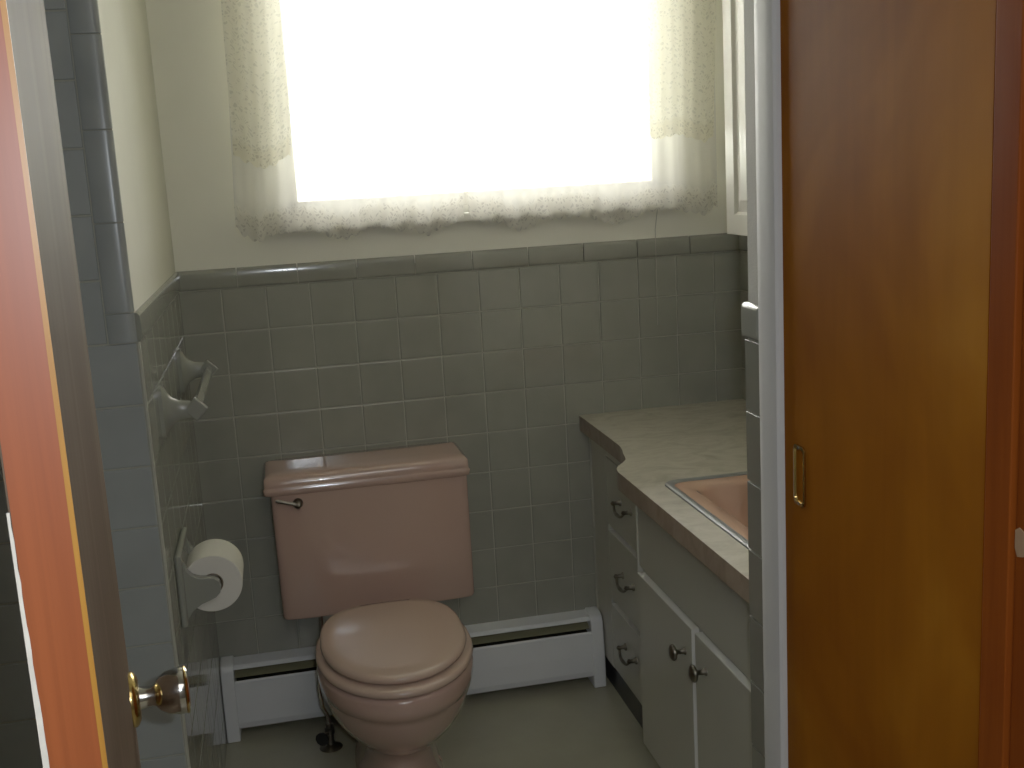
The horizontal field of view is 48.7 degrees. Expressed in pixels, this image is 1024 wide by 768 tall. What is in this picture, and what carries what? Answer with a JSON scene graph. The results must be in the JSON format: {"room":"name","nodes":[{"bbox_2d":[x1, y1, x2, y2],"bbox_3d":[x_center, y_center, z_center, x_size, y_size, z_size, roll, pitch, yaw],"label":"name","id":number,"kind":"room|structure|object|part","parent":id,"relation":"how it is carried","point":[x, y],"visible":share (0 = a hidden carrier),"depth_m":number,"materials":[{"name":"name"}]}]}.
{"room":"bathroom","nodes":[
{"label":"bathroom","id":0,"kind":"room"},
{"bbox_2d":[0,0,226,767],"bbox_3d":[-1.468,-0.115,2.225,1.509,2.440,0.922,-5,11,-11],"label":"wall","id":1,"kind":"structure","parent":0,"point":[100,50],"depth_m":2.00,"materials":[{"name":"beige paint"}]},
{"bbox_2d":[157,348,218,437],"bbox_3d":[-0.679,0.006,2.403,0.087,0.100,0.552,-5,11,-11],"label":"towel bar","id":2,"kind":"object","parent":1,"relation":"attached to","point":[171,410],"visible":1,"depth_m":2.17,"materials":[{"name":"grey ceramic"}]},
{"bbox_2d":[174,527,221,627],"bbox_3d":[-0.618,0.378,2.252,0.079,0.145,0.195,-5,11,-11],"label":"toilet paper holder","id":3,"kind":"object","parent":1,"relation":"attached to","point":[194,590],"visible":0.74,"depth_m":2.17,"materials":[{"name":"grey ceramic"}]},
{"bbox_3d":[-0.650,0.381,2.245,0.012,0.145,0.195,-5,11,-11],"label":"plate","id":4,"kind":"part","parent":3,"relation":"part of","materials":[{"name":"grey ceramic"}]},
{"bbox_3d":[-0.627,0.365,2.320,0.068,0.133,0.021,-5,11,-11],"label":"arm","id":5,"kind":"part","parent":3,"relation":"part of","materials":[{"name":"grey ceramic"}]},
{"bbox_3d":[-0.597,0.389,2.186,0.068,0.133,0.021,-5,11,-11],"label":"arm","id":6,"kind":"part","parent":3,"relation":"part of","materials":[{"name":"grey ceramic"}]},
{"bbox_2d":[186,539,243,610],"bbox_3d":[-0.595,0.381,2.257,0.114,0.114,0.109,-5,11,-11],"label":"toilet paper roll","id":7,"kind":"object","parent":3,"relation":"on","point":[221,558],"visible":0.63,"depth_m":2.21,"materials":[{"name":"paper"}]},
{"bbox_2d":[225,676,659,767],"bbox_3d":[-0.056,1.333,0.952,3.500,0.080,4.740,-5,11,-11],"label":"floor","id":8,"kind":"structure","parent":0,"point":[574,723],"depth_m":2.94,"materials":[{"name":"grey tile"}]},
{"bbox_2d":[0,0,190,767],"bbox_3d":[-0.326,0.262,0.985,0.096,2.022,0.666,-7,11,-19],"label":"door","id":9,"kind":"structure","parent":8,"relation":"on","point":[88,703],"depth_m":0.64,"materials":[{"name":"brown wood"}]},
{"bbox_3d":[-0.391,0.347,1.270,0.058,0.052,0.053,-5,11,-11],"label":"knob","id":10,"kind":"part","parent":9,"relation":"part of","materials":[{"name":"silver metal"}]},
{"bbox_2d":[316,616,342,752],"bbox_3d":[-0.477,0.759,2.889,0.060,0.365,0.097,2,12,24],"label":"supply valve","id":11,"kind":"object","parent":8,"relation":"on","point":[326,741],"visible":0.88,"depth_m":2.90,"materials":[{"name":"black metal"}]},
{"bbox_3d":[-0.482,0.903,2.875,0.036,0.035,0.010,0,11,18],"label":"valve handle","id":12,"kind":"part","parent":11,"relation":"part of","materials":[{"name":"metal"}]},
{"bbox_2d":[263,442,473,767],"bbox_3d":[-0.300,0.597,2.690,0.513,0.740,0.724,-5,11,-11],"label":"toilet","id":13,"kind":"object","parent":8,"relation":"on","point":[370,540],"visible":1,"depth_m":2.78,"materials":[{"name":"pink ceramic"}]},
{"bbox_3d":[-0.541,0.292,2.747,0.066,0.033,0.026,-5,11,-11],"label":"flush lever","id":14,"kind":"part","parent":13,"relation":"part of","materials":[{"name":"silver metal"}]},
{"bbox_3d":[-0.374,0.213,2.878,0.513,0.050,0.199,-5,11,-11],"label":"tank lid","id":15,"kind":"part","parent":13,"relation":"part of","materials":[{"name":"pink ceramic"}]},
{"bbox_3d":[-0.359,0.394,2.914,0.489,0.326,0.185,-5,11,-11],"label":"tank","id":16,"kind":"part","parent":13,"relation":"part of","materials":[{"name":"pink ceramic"}]},
{"bbox_3d":[-0.269,0.581,2.573,0.330,0.021,0.443,-5,11,-11],"label":"seat lid","id":17,"kind":"part","parent":13,"relation":"part of","materials":[{"name":"pink ceramic"}]},
{"bbox_3d":[-0.266,0.605,2.568,0.356,0.018,0.472,-5,11,-11],"label":"seat","id":18,"kind":"part","parent":13,"relation":"part of","materials":[{"name":"pink plastic"}]},
{"bbox_2d":[589,438,752,767],"bbox_3d":[0.543,0.582,2.557,0.552,0.726,1.354,-5,11,-11],"label":"vanity cabinet","id":19,"kind":"object","parent":8,"relation":"on","point":[677,636],"visible":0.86,"depth_m":2.38,"materials":[{"name":"white paint"}]},
{"bbox_3d":[0.271,0.317,2.835,0.029,0.032,0.108,-5,11,-11],"label":"drawer pull","id":20,"kind":"part","parent":19,"relation":"part of","materials":[{"name":"silver metal"}]},
{"bbox_3d":[0.307,0.321,2.775,0.016,0.185,0.455,-5,11,-11],"label":"drawer","id":21,"kind":"part","parent":19,"relation":"part of","materials":[{"name":"white paint"}]},
{"bbox_3d":[0.282,0.509,2.871,0.029,0.032,0.108,-5,11,-11],"label":"drawer pull","id":22,"kind":"part","parent":19,"relation":"part of","materials":[{"name":"silver metal"}]},
{"bbox_3d":[0.318,0.522,2.813,0.016,0.191,0.455,-5,11,-11],"label":"drawer","id":23,"kind":"part","parent":19,"relation":"part of","materials":[{"name":"white paint"}]},
{"bbox_3d":[0.329,0.721,2.851,0.016,0.182,0.455,-5,11,-11],"label":"drawer","id":24,"kind":"part","parent":19,"relation":"part of","materials":[{"name":"white paint"}]},
{"bbox_3d":[0.293,0.701,2.908,0.029,0.032,0.108,-5,11,-11],"label":"drawer pull","id":25,"kind":"part","parent":19,"relation":"part of","materials":[{"name":"silver metal"}]},
{"bbox_2d":[579,399,748,603],"bbox_3d":[0.524,0.204,2.486,0.556,0.042,1.352,-5,11,-11],"label":"countertop","id":26,"kind":"structure","parent":19,"relation":"on","point":[653,447],"depth_m":2.59,"materials":[{"name":"laminate"}]},
{"bbox_2d":[665,471,749,548],"bbox_3d":[0.566,0.302,2.217,0.400,0.148,0.498,-5,11,-11],"label":"sink","id":27,"kind":"object","parent":26,"relation":"in","point":[722,499],"visible":0.2,"depth_m":2.37,"materials":[{"name":"ceramic"}]},
{"bbox_3d":[0.337,0.657,2.424,0.018,0.415,0.336,-5,11,-11],"label":"cabinet door","id":28,"kind":"part","parent":19,"relation":"part of","materials":[{"name":"white paint"}]},
{"bbox_3d":[0.331,0.537,2.266,0.034,0.035,0.035,-5,11,-11],"label":"door knob","id":29,"kind":"part","parent":19,"relation":"part of","materials":[{"name":"silver metal"}]},
{"bbox_3d":[0.354,0.551,2.157,0.034,0.035,0.035,-5,11,-11],"label":"door knob","id":30,"kind":"part","parent":19,"relation":"part of","materials":[{"name":"silver metal"}]},
{"bbox_3d":[0.416,0.722,2.060,0.018,0.415,0.384,-5,11,-11],"label":"cabinet door","id":31,"kind":"part","parent":19,"relation":"part of","materials":[{"name":"white paint"}]},
{"bbox_2d":[979,0,1023,767],"bbox_3d":[0.493,-0.011,1.097,0.044,2.440,0.040,-5,11,-11],"label":"trim","id":32,"kind":"structure","parent":8,"relation":"on","point":[1007,235],"depth_m":1.09,"materials":[{"name":"red wood"}]},
{"bbox_2d":[1009,287,1023,767],"bbox_3d":[0.560,0.052,0.776,0.029,2.410,0.622,-5,11,-11],"label":"door","id":33,"kind":"structure","parent":32,"relation":"attached to","point":[1017,697],"depth_m":1.11,"materials":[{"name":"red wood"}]},
{"bbox_2d":[145,0,741,728],"bbox_3d":[-0.604,-0.296,2.917,3.500,2.440,0.129,-5,11,-11],"label":"wall","id":34,"kind":"structure","parent":0,"point":[493,341],"depth_m":2.99,"materials":[{"name":"beige paint"}]},
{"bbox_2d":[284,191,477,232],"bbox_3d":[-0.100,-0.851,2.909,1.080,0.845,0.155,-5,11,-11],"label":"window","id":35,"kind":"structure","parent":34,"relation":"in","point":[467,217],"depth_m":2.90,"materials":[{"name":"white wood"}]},
{"bbox_3d":[-0.068,-0.440,2.947,1.080,0.022,0.075,-5,11,-11],"label":"sill","id":36,"kind":"part","parent":35,"relation":"part of","materials":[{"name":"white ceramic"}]},
{"bbox_3d":[-0.105,-0.860,2.932,0.996,0.775,0.025,-5,11,-11],"label":"sash","id":37,"kind":"part","parent":35,"relation":"part of","materials":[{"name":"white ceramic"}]},
{"bbox_3d":[-0.108,-0.868,2.943,1.040,0.823,0.080,-5,11,-11],"label":"frame","id":38,"kind":"part","parent":35,"relation":"part of","materials":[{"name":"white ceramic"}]},
{"bbox_2d":[220,606,605,742],"bbox_3d":[-0.254,0.787,3.087,1.038,0.214,0.072,-5,11,-11],"label":"baseboard heater","id":39,"kind":"object","parent":34,"relation":"attached to","point":[277,686],"visible":0.71,"depth_m":3.10,"materials":[{"name":"metal"}]},
{"bbox_3d":[-0.248,0.799,3.063,0.974,0.133,0.012,-5,11,-11],"label":"panel","id":40,"kind":"part","parent":39,"relation":"part of","materials":[{"name":"metal"}]},
{"bbox_3d":[-0.111,-1.296,2.747,1.392,0.022,0.079,-5,11,-11],"label":"curtain rod","id":41,"kind":"object","parent":34,"relation":"attached to","visible":0},
{"bbox_2d":[221,0,290,168],"bbox_3d":[-0.596,-0.878,2.671,0.187,0.726,0.014,-5,11,-11],"label":"curtain","id":42,"kind":"object","parent":41,"relation":"hanging from","point":[256,32],"visible":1,"depth_m":2.70,"materials":[{"name":"white fabric"}]},
{"bbox_2d":[228,0,464,241],"bbox_3d":[-0.418,-0.807,2.746,0.577,0.915,0.016,-5,11,-11],"label":"sheer curtain","id":43,"kind":"object","parent":41,"relation":"hanging from","point":[376,135],"visible":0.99,"depth_m":2.79,"materials":[{"name":"fabric"}]},
{"bbox_2d":[454,0,717,231],"bbox_3d":[0.195,-0.863,2.869,0.678,0.919,0.016,-5,11,-11],"label":"sheer curtain","id":44,"kind":"object","parent":41,"relation":"hanging from","point":[548,97],"visible":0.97,"depth_m":2.88,"materials":[{"name":"fabric"}]},
{"bbox_2d":[655,209,657,324],"bbox_3d":[0.374,-0.748,2.952,0.011,1.206,0.053,-10,12,-30],"label":"pull cord","id":45,"kind":"object","parent":41,"relation":"hanging from","point":[657,209],"visible":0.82,"depth_m":3.06,"materials":[{"name":"fabric"}]},
{"bbox_2d":[633,0,715,142],"bbox_3d":[0.424,-0.978,2.876,0.237,0.721,0.015,-5,11,-11],"label":"curtain","id":46,"kind":"object","parent":41,"relation":"hanging from","point":[675,40],"visible":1,"depth_m":2.90,"materials":[{"name":"white fabric"}]},
{"bbox_2d":[739,235,747,399],"bbox_3d":[0.961,-0.303,2.492,0.409,2.440,1.360,-5,11,-11],"label":"wall","id":47,"kind":"structure","parent":0,"point":[743,245],"depth_m":3.10,"materials":[{"name":"grey tile"}]},
{"bbox_2d":[722,0,746,235],"bbox_3d":[0.641,-0.794,2.524,0.128,0.933,0.565,-5,11,-11],"label":"upper cabinet","id":48,"kind":"object","parent":47,"relation":"attached to","point":[733,10],"visible":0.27,"depth_m":2.76,"materials":[{"name":"white wood"}]},
{"bbox_2d":[741,0,764,767],"bbox_3d":[0.829,-0.153,1.746,0.987,2.440,0.068,-5,11,-11],"label":"wall","id":49,"kind":"structure","parent":0,"point":[749,310],"depth_m":1.68,"materials":[{"name":"grey paint"}]},
{"bbox_2d":[754,0,787,767],"bbox_3d":[0.374,-0.100,1.599,0.034,2.440,0.065,-5,11,-11],"label":"trim","id":50,"kind":"structure","parent":49,"relation":"attached to","point":[767,48],"depth_m":1.60,"materials":[{"name":"grey paint"}]},
{"bbox_2d":[780,0,996,767],"bbox_3d":[0.436,-0.049,1.343,0.031,2.410,0.480,-5,11,-11],"label":"door","id":51,"kind":"structure","parent":49,"relation":"in","point":[887,106],"depth_m":1.32,"materials":[{"name":"brown wood"}]},
{"bbox_3d":[0.402,0.126,1.562,0.014,0.086,0.033,-5,11,-11],"label":"finger pull","id":52,"kind":"part","parent":51,"relation":"part of","materials":[{"name":"gold metal"}]}
]}

